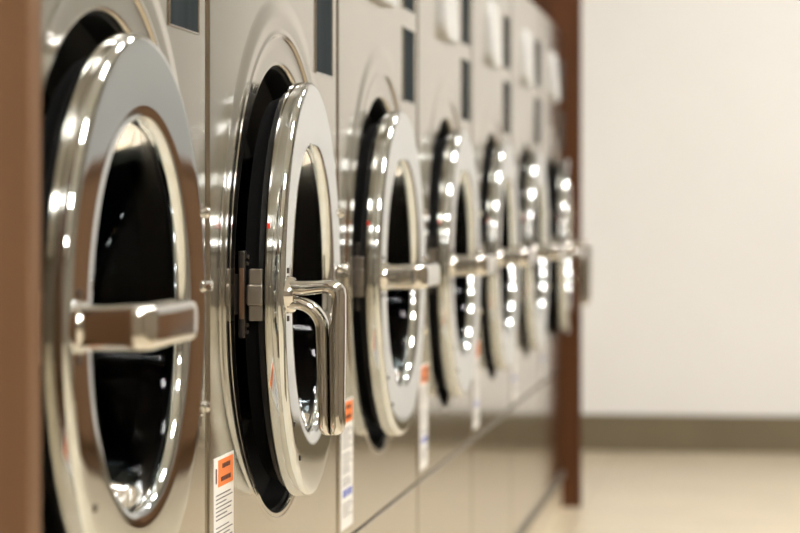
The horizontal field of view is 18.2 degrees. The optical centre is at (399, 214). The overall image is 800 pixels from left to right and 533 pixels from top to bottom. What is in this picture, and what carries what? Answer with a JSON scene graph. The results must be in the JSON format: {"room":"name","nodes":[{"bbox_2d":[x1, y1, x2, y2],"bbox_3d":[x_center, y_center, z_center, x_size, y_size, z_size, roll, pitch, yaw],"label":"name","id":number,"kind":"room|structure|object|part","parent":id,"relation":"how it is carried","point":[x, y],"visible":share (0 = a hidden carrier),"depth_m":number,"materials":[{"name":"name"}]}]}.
{"room":"laundry","nodes":[
{"label":"laundry","id":0,"kind":"room"},
{"bbox_2d":[545,451,799,532],"bbox_3d":[1.137,0.818,2.651,4.100,0.100,10.770,0,0,8],"label":"floor","id":1,"kind":"structure","parent":0,"point":[623,491],"depth_m":6.89,"materials":[{"name":"beige tile"}]},
{"bbox_2d":[0,0,40,532],"bbox_3d":[-0.610,-0.382,1.609,0.774,2.300,0.030,0,0,8],"label":"wooden board","id":2,"kind":"object","parent":1,"relation":"on","point":[20,20],"visible":1,"depth_m":1.54,"materials":[{"name":"brown wood"}]},
{"bbox_2d":[525,482,561,532],"bbox_3d":[-0.283,0.729,4.126,0.714,0.078,5.047,0,0,8],"label":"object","id":3,"kind":"structure","parent":1,"relation":"on","point":[543,520],"depth_m":6.15,"materials":[{"name":"beige"}]},
{"bbox_2d":[41,0,212,532],"bbox_3d":[-0.530,0.104,1.979,0.788,1.172,0.718,0,0,8],"label":"washing machine","id":4,"kind":"object","parent":3,"relation":"on","point":[124,284],"visible":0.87,"depth_m":1.98,"materials":[{"name":"grey paint"}]},
{"bbox_3d":[-0.266,0.078,1.942,0.116,0.297,0.297,0,0,8],"label":"door glass","id":5,"kind":"part","parent":4,"relation":"part of","materials":[{"name":"grey glass"}]},
{"bbox_3d":[-0.186,0.078,1.793,0.056,0.031,0.151,0,0,8],"label":"door handle","id":6,"kind":"part","parent":4,"relation":"part of","materials":[{"name":"silver metal"}]},
{"bbox_3d":[-0.190,-0.216,2.196,0.004,0.108,0.116,0,0,8],"label":"display frame","id":7,"kind":"part","parent":4,"relation":"part of","materials":[{"name":"silver metal"}]},
{"bbox_3d":[-0.176,0.082,2.146,0.029,0.183,0.034,0,0,8],"label":"hinge arm","id":8,"kind":"part","parent":4,"relation":"part of","materials":[{"name":"silver metal"}]},
{"bbox_2d":[205,0,345,532],"bbox_3d":[-0.422,0.104,2.691,0.801,1.172,0.718,0,0,8],"label":"washing machine","id":9,"kind":"object","parent":3,"relation":"on","point":[275,337],"visible":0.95,"depth_m":2.47,"materials":[{"name":"grey paint"}]},
{"bbox_2d":[216,460,230,483],"bbox_3d":[-0.167,0.242,2.356,0.001,0.017,0.065,0,0,8],"label":"print","id":10,"kind":"object","parent":9,"relation":"on","point":[223,467],"depth_m":2.36,"materials":[{"name":"brown paper"}]},
{"bbox_2d":[216,489,232,532],"bbox_3d":[-0.166,0.296,2.361,0.001,0.070,0.072,0,0,8],"label":"print","id":11,"kind":"object","parent":9,"relation":"on","point":[224,497],"depth_m":2.36,"materials":[{"name":"grey paper"}]},
{"bbox_3d":[-0.170,0.078,2.457,0.046,0.086,0.013,0,0,8],"label":"lock plate","id":12,"kind":"part","parent":9,"relation":"part of","materials":[{"name":"grey metal"}]},
{"bbox_3d":[-0.160,0.078,2.652,0.116,0.297,0.297,0,0,6],"label":"door glass","id":13,"kind":"part","parent":9,"relation":"part of","materials":[{"name":"grey"}]},
{"bbox_3d":[-0.117,0.078,2.647,0.030,0.417,0.417,0,0,6],"label":"frame","id":14,"kind":"part","parent":9,"relation":"part of","materials":[{"name":"black plastic"}]},
{"bbox_3d":[-0.100,0.078,2.646,0.021,0.436,0.436,0,0,6],"label":"door","id":15,"kind":"part","parent":9,"relation":"part of","materials":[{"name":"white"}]},
{"bbox_3d":[-0.081,0.139,2.446,0.056,0.151,0.031,0,0,6],"label":"door handle","id":16,"kind":"part","parent":9,"relation":"part of","materials":[{"name":"silver metal"}]},
{"bbox_3d":[-0.089,-0.216,2.909,0.004,0.108,0.116,0,0,8],"label":"display frame","id":17,"kind":"part","parent":9,"relation":"part of","materials":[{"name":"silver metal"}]},
{"bbox_3d":[-0.078,0.082,2.859,0.029,0.183,0.034,0,0,6],"label":"hinge arm","id":18,"kind":"part","parent":9,"relation":"part of","materials":[{"name":"silver metal"}]},
{"bbox_2d":[336,0,439,532],"bbox_3d":[-0.327,0.104,3.405,0.788,1.172,0.718,0,0,8],"label":"washing machine","id":19,"kind":"object","parent":3,"relation":"on","point":[386,276],"visible":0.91,"depth_m":3.23,"materials":[{"name":"grey paint"}]},
{"bbox_2d":[342,499,351,518],"bbox_3d":[-0.065,0.361,3.075,0.001,0.016,0.073,0,0,8],"label":"print","id":20,"kind":"object","parent":19,"relation":"attached to","point":[346,503],"depth_m":3.07,"materials":[{"name":"grey paper"}]},
{"bbox_2d":[342,426,351,486],"bbox_3d":[-0.065,0.296,3.074,0.001,0.070,0.072,0,0,8],"label":"print","id":21,"kind":"object","parent":19,"relation":"on","point":[347,433],"depth_m":3.07,"materials":[{"name":"grey paper"}]},
{"bbox_2d":[343,485,351,497],"bbox_3d":[-0.065,0.341,3.076,0.001,0.009,0.067,0,0,8],"label":"print","id":22,"kind":"object","parent":19,"relation":"on","point":[347,489],"depth_m":3.07,"materials":[{"name":"blue"}]},
{"bbox_2d":[346,404,350,418],"bbox_3d":[-0.065,0.242,3.069,0.001,0.017,0.065,0,0,8],"label":"print","id":23,"kind":"object","parent":19,"relation":"on","point":[348,406],"depth_m":3.08,"materials":[{"name":"brown paper"}]},
{"bbox_3d":[-0.069,0.078,3.170,0.046,0.086,0.013,0,0,8],"label":"lock plate","id":24,"kind":"part","parent":19,"relation":"part of","materials":[{"name":"grey metal"}]},
{"bbox_3d":[-0.021,0.078,3.361,0.030,0.417,0.417,0,0,8],"label":"frame","id":25,"kind":"part","parent":19,"relation":"part of","materials":[{"name":"black plastic"}]},
{"bbox_3d":[-0.035,0.534,3.363,0.020,0.268,0.708,0,0,8],"label":"panel","id":26,"kind":"part","parent":19,"relation":"part of","materials":[{"name":"silver metal"}]},
{"bbox_3d":[-0.020,-0.343,3.357,0.013,0.122,0.168,0,0,8],"label":"dispenser lid","id":27,"kind":"part","parent":19,"relation":"part of","materials":[{"name":"grey"}]},
{"bbox_3d":[-0.004,0.078,3.359,0.021,0.436,0.436,0,0,8],"label":"door","id":28,"kind":"part","parent":19,"relation":"part of","materials":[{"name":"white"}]},
{"bbox_3d":[-0.064,0.078,3.367,0.116,0.297,0.297,0,0,8],"label":"door glass","id":29,"kind":"part","parent":19,"relation":"part of","materials":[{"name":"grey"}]},
{"bbox_3d":[0.012,-0.348,3.622,0.004,0.108,0.116,0,0,8],"label":"display frame","id":30,"kind":"part","parent":19,"relation":"part of","materials":[{"name":"silver metal"}]},
{"bbox_3d":[0.012,-0.216,3.622,0.004,0.108,0.116,0,0,8],"label":"display frame","id":31,"kind":"part","parent":19,"relation":"part of","materials":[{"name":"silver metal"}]},
{"bbox_3d":[0.016,0.078,3.219,0.056,0.031,0.151,0,0,8],"label":"door handle","id":32,"kind":"part","parent":19,"relation":"part of","materials":[{"name":"silver metal"}]},
{"bbox_3d":[0.027,0.082,3.572,0.029,0.183,0.034,0,0,8],"label":"hinge arm","id":33,"kind":"part","parent":19,"relation":"part of","materials":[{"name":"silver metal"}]},
{"bbox_2d":[415,0,495,532],"bbox_3d":[-0.226,0.104,4.118,0.788,1.172,0.718,0,0,8],"label":"washing machine","id":34,"kind":"object","parent":3,"relation":"on","point":[452,311],"visible":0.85,"depth_m":3.97,"materials":[{"name":"grey paint"}]},
{"bbox_2d":[421,386,426,434],"bbox_3d":[0.036,0.296,3.787,0.001,0.070,0.072,0,0,8],"label":"print","id":35,"kind":"object","parent":34,"relation":"on","point":[423,388],"depth_m":3.79,"materials":[{"name":"grey paper"}]},
{"bbox_2d":[421,435,426,444],"bbox_3d":[0.037,0.341,3.788,0.001,0.009,0.067,0,0,8],"label":"print","id":36,"kind":"object","parent":34,"relation":"on","point":[423,437],"depth_m":3.79,"materials":[{"name":"blue"}]},
{"bbox_3d":[0.032,0.078,3.882,0.046,0.086,0.013,0,0,8],"label":"lock plate","id":37,"kind":"part","parent":34,"relation":"part of","materials":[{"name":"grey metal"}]},
{"bbox_3d":[0.067,0.534,4.076,0.020,0.268,0.708,0,0,8],"label":"panel","id":38,"kind":"part","parent":34,"relation":"part of","materials":[{"name":"silver metal"}]},
{"bbox_3d":[0.068,-0.042,4.076,0.023,0.880,0.708,0,0,8],"label":"panel","id":39,"kind":"part","parent":34,"relation":"part of","materials":[{"name":"silver metal"}]},
{"bbox_3d":[0.081,0.078,4.074,0.030,0.417,0.417,0,0,8],"label":"frame","id":40,"kind":"part","parent":34,"relation":"part of","materials":[{"name":"black plastic"}]},
{"bbox_3d":[0.082,-0.343,4.070,0.013,0.122,0.168,0,0,8],"label":"dispenser lid","id":41,"kind":"part","parent":34,"relation":"part of","materials":[{"name":"grey plastic"}]},
{"bbox_3d":[0.097,0.078,4.072,0.021,0.436,0.436,0,0,8],"label":"door","id":42,"kind":"part","parent":34,"relation":"part of","materials":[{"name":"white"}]},
{"bbox_3d":[0.037,0.078,4.080,0.116,0.297,0.297,0,0,8],"label":"door glass","id":43,"kind":"part","parent":34,"relation":"part of","materials":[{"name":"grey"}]},
{"bbox_3d":[0.113,-0.348,4.335,0.004,0.108,0.116,0,0,8],"label":"display frame","id":44,"kind":"part","parent":34,"relation":"part of","materials":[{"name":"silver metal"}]},
{"bbox_3d":[0.113,-0.216,4.335,0.004,0.108,0.116,0,0,8],"label":"display frame","id":45,"kind":"part","parent":34,"relation":"part of","materials":[{"name":"silver metal"}]},
{"bbox_3d":[0.117,0.078,3.932,0.056,0.031,0.151,0,0,8],"label":"door handle","id":46,"kind":"part","parent":34,"relation":"part of","materials":[{"name":"silver metal"}]},
{"bbox_3d":[0.128,0.082,4.285,0.029,0.183,0.034,0,0,8],"label":"hinge arm","id":47,"kind":"part","parent":34,"relation":"part of","materials":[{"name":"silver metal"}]},
{"bbox_2d":[470,0,534,532],"bbox_3d":[-0.125,0.104,4.830,0.788,1.172,0.718,0,0,8],"label":"washing machine","id":48,"kind":"object","parent":3,"relation":"on","point":[490,440],"visible":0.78,"depth_m":4.70,"materials":[{"name":"grey paint"}]},
{"bbox_2d":[474,360,478,399],"bbox_3d":[0.138,0.296,4.500,0.001,0.070,0.072,0,0,8],"label":"print","id":49,"kind":"object","parent":48,"relation":"on","point":[476,366],"depth_m":4.50,"materials":[{"name":"grey paper"}]},
{"bbox_3d":[0.133,0.078,4.595,0.046,0.086,0.013,0,0,8],"label":"lock plate","id":50,"kind":"part","parent":48,"relation":"part of","materials":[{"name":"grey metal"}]},
{"bbox_3d":[0.168,0.534,4.789,0.020,0.268,0.708,0,0,8],"label":"panel","id":51,"kind":"part","parent":48,"relation":"part of","materials":[{"name":"silver metal"}]},
{"bbox_3d":[0.169,-0.042,4.789,0.023,0.880,0.708,0,0,8],"label":"panel","id":52,"kind":"part","parent":48,"relation":"part of","materials":[{"name":"silver metal"}]},
{"bbox_3d":[0.182,0.078,4.787,0.030,0.417,0.417,0,0,8],"label":"frame","id":53,"kind":"part","parent":48,"relation":"part of","materials":[{"name":"black plastic"}]},
{"bbox_3d":[0.183,-0.343,4.783,0.013,0.122,0.168,0,0,8],"label":"dispenser lid","id":54,"kind":"part","parent":48,"relation":"part of","materials":[{"name":"grey"}]},
{"bbox_3d":[0.198,0.078,4.785,0.021,0.436,0.436,0,0,8],"label":"door","id":55,"kind":"part","parent":48,"relation":"part of","materials":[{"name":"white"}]},
{"bbox_3d":[0.139,0.078,4.793,0.116,0.297,0.297,0,0,8],"label":"door glass","id":56,"kind":"part","parent":48,"relation":"part of","materials":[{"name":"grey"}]},
{"bbox_3d":[0.215,-0.348,5.048,0.004,0.108,0.116,0,0,8],"label":"display frame","id":57,"kind":"part","parent":48,"relation":"part of","materials":[{"name":"silver metal"}]},
{"bbox_3d":[0.215,-0.216,5.048,0.004,0.108,0.116,0,0,8],"label":"display frame","id":58,"kind":"part","parent":48,"relation":"part of","materials":[{"name":"silver metal"}]},
{"bbox_3d":[0.219,0.078,4.644,0.056,0.031,0.151,0,0,8],"label":"door handle","id":59,"kind":"part","parent":48,"relation":"part of","materials":[{"name":"silver metal"}]},
{"bbox_3d":[0.229,0.082,4.997,0.029,0.183,0.034,0,0,8],"label":"hinge arm","id":60,"kind":"part","parent":48,"relation":"part of","materials":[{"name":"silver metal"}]},
{"bbox_2d":[509,0,563,532],"bbox_3d":[-0.024,0.104,5.543,0.788,1.172,0.718,0,0,8],"label":"washing machine","id":61,"kind":"object","parent":3,"relation":"on","point":[526,504],"visible":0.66,"depth_m":5.42,"materials":[{"name":"grey paint"}]},
{"bbox_3d":[0.269,0.534,5.502,0.020,0.268,0.708,0,0,8],"label":"panel","id":62,"kind":"part","parent":61,"relation":"part of","materials":[{"name":"silver metal"}]},
{"bbox_3d":[0.271,-0.042,5.502,0.023,0.880,0.708,0,0,8],"label":"panel","id":63,"kind":"part","parent":61,"relation":"part of","materials":[{"name":"silver metal"}]},
{"bbox_3d":[0.271,0.680,5.502,0.024,0.020,0.708,0,0,8],"label":"kick trim","id":64,"kind":"part","parent":61,"relation":"part of","materials":[{"name":"grey metal"}]},
{"bbox_3d":[0.284,-0.343,5.496,0.013,0.122,0.168,0,0,8],"label":"dispenser lid","id":65,"kind":"part","parent":61,"relation":"part of","materials":[{"name":"grey plastic"}]},
{"bbox_3d":[0.283,0.078,5.500,0.030,0.417,0.417,0,0,8],"label":"frame","id":66,"kind":"part","parent":61,"relation":"part of","materials":[{"name":"silver metal"}]},
{"bbox_3d":[0.299,0.078,5.497,0.021,0.436,0.436,0,0,8],"label":"door","id":67,"kind":"part","parent":61,"relation":"part of","materials":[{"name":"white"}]},
{"bbox_3d":[0.240,0.078,5.506,0.116,0.297,0.297,0,0,8],"label":"door glass","id":68,"kind":"part","parent":61,"relation":"part of","materials":[{"name":"grey"}]},
{"bbox_3d":[0.316,-0.348,5.761,0.004,0.108,0.116,0,0,8],"label":"display frame","id":69,"kind":"part","parent":61,"relation":"part of","materials":[{"name":"silver metal"}]},
{"bbox_3d":[0.316,-0.216,5.761,0.004,0.108,0.116,0,0,8],"label":"display frame","id":70,"kind":"part","parent":61,"relation":"part of","materials":[{"name":"silver metal"}]},
{"bbox_3d":[0.320,0.078,5.357,0.056,0.031,0.151,0,0,8],"label":"door handle","id":71,"kind":"part","parent":61,"relation":"part of","materials":[{"name":"silver metal"}]},
{"bbox_3d":[0.330,0.082,5.710,0.029,0.183,0.034,0,0,8],"label":"hinge arm","id":72,"kind":"part","parent":61,"relation":"part of","materials":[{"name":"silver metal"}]},
{"bbox_2d":[539,10,590,508],"bbox_3d":[0.087,0.104,6.255,0.807,1.172,0.718,0,0,8],"label":"washing machine","id":73,"kind":"object","parent":3,"relation":"on","point":[557,168],"visible":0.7,"depth_m":6.11,"materials":[{"name":"grey paint"}]},
{"bbox_3d":[0.350,0.078,6.215,0.116,0.297,0.297,0,0,6],"label":"door glass","id":74,"kind":"part","parent":73,"relation":"part of","materials":[{"name":"grey"}]},
{"bbox_3d":[0.370,0.534,6.215,0.020,0.268,0.708,0,0,8],"label":"panel","id":75,"kind":"part","parent":73,"relation":"part of","materials":[{"name":"silver metal"}]},
{"bbox_3d":[0.372,-0.042,6.214,0.023,0.880,0.708,0,0,8],"label":"panel","id":76,"kind":"part","parent":73,"relation":"part of","materials":[{"name":"silver metal"}]},
{"bbox_3d":[0.372,0.680,6.214,0.024,0.020,0.708,0,0,8],"label":"kick trim","id":77,"kind":"part","parent":73,"relation":"part of","materials":[{"name":"grey metal"}]},
{"bbox_3d":[0.394,0.078,6.211,0.030,0.417,0.417,0,0,6],"label":"frame","id":78,"kind":"part","parent":73,"relation":"part of","materials":[{"name":"black plastic"}]},
{"bbox_3d":[0.385,-0.343,6.208,0.013,0.122,0.168,0,0,8],"label":"dispenser lid","id":79,"kind":"part","parent":73,"relation":"part of","materials":[{"name":"grey plastic"}]},
{"bbox_3d":[0.417,-0.348,6.474,0.004,0.108,0.116,0,0,8],"label":"display frame","id":80,"kind":"part","parent":73,"relation":"part of","materials":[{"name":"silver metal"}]},
{"bbox_3d":[0.417,-0.216,6.474,0.004,0.108,0.116,0,0,8],"label":"display frame","id":81,"kind":"part","parent":73,"relation":"part of","materials":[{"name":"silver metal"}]},
{"bbox_3d":[0.411,0.078,6.209,0.021,0.436,0.436,0,0,6],"label":"door","id":82,"kind":"part","parent":73,"relation":"part of","materials":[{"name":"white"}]},
{"bbox_3d":[0.431,0.139,6.009,0.056,0.151,0.031,0,0,6],"label":"door handle","id":83,"kind":"part","parent":73,"relation":"part of","materials":[{"name":"silver metal"}]},
{"bbox_2d":[530,0,581,506],"bbox_3d":[0.099,-0.382,6.638,0.764,2.300,0.034,0,0,8],"label":"wooden board","id":84,"kind":"object","parent":1,"relation":"on","point":[566,15],"visible":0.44,"depth_m":6.57,"materials":[{"name":"brown wood"}]},
{"bbox_2d":[582,0,799,415],"bbox_3d":[1.901,-0.607,8.033,4.300,2.950,0.100,0,0,8],"label":"wall","id":85,"kind":"structure","parent":0,"point":[691,108],"depth_m":8.12,"materials":[{"name":"white paint"}]},
{"bbox_2d":[582,414,799,452],"bbox_3d":[1.893,0.709,7.976,4.100,0.118,0.015,0,0,8],"label":"baseboard","id":86,"kind":"structure","parent":85,"relation":"attached to","point":[600,432],"depth_m":8.10,"materials":[{"name":"beige wood"}]}
]}

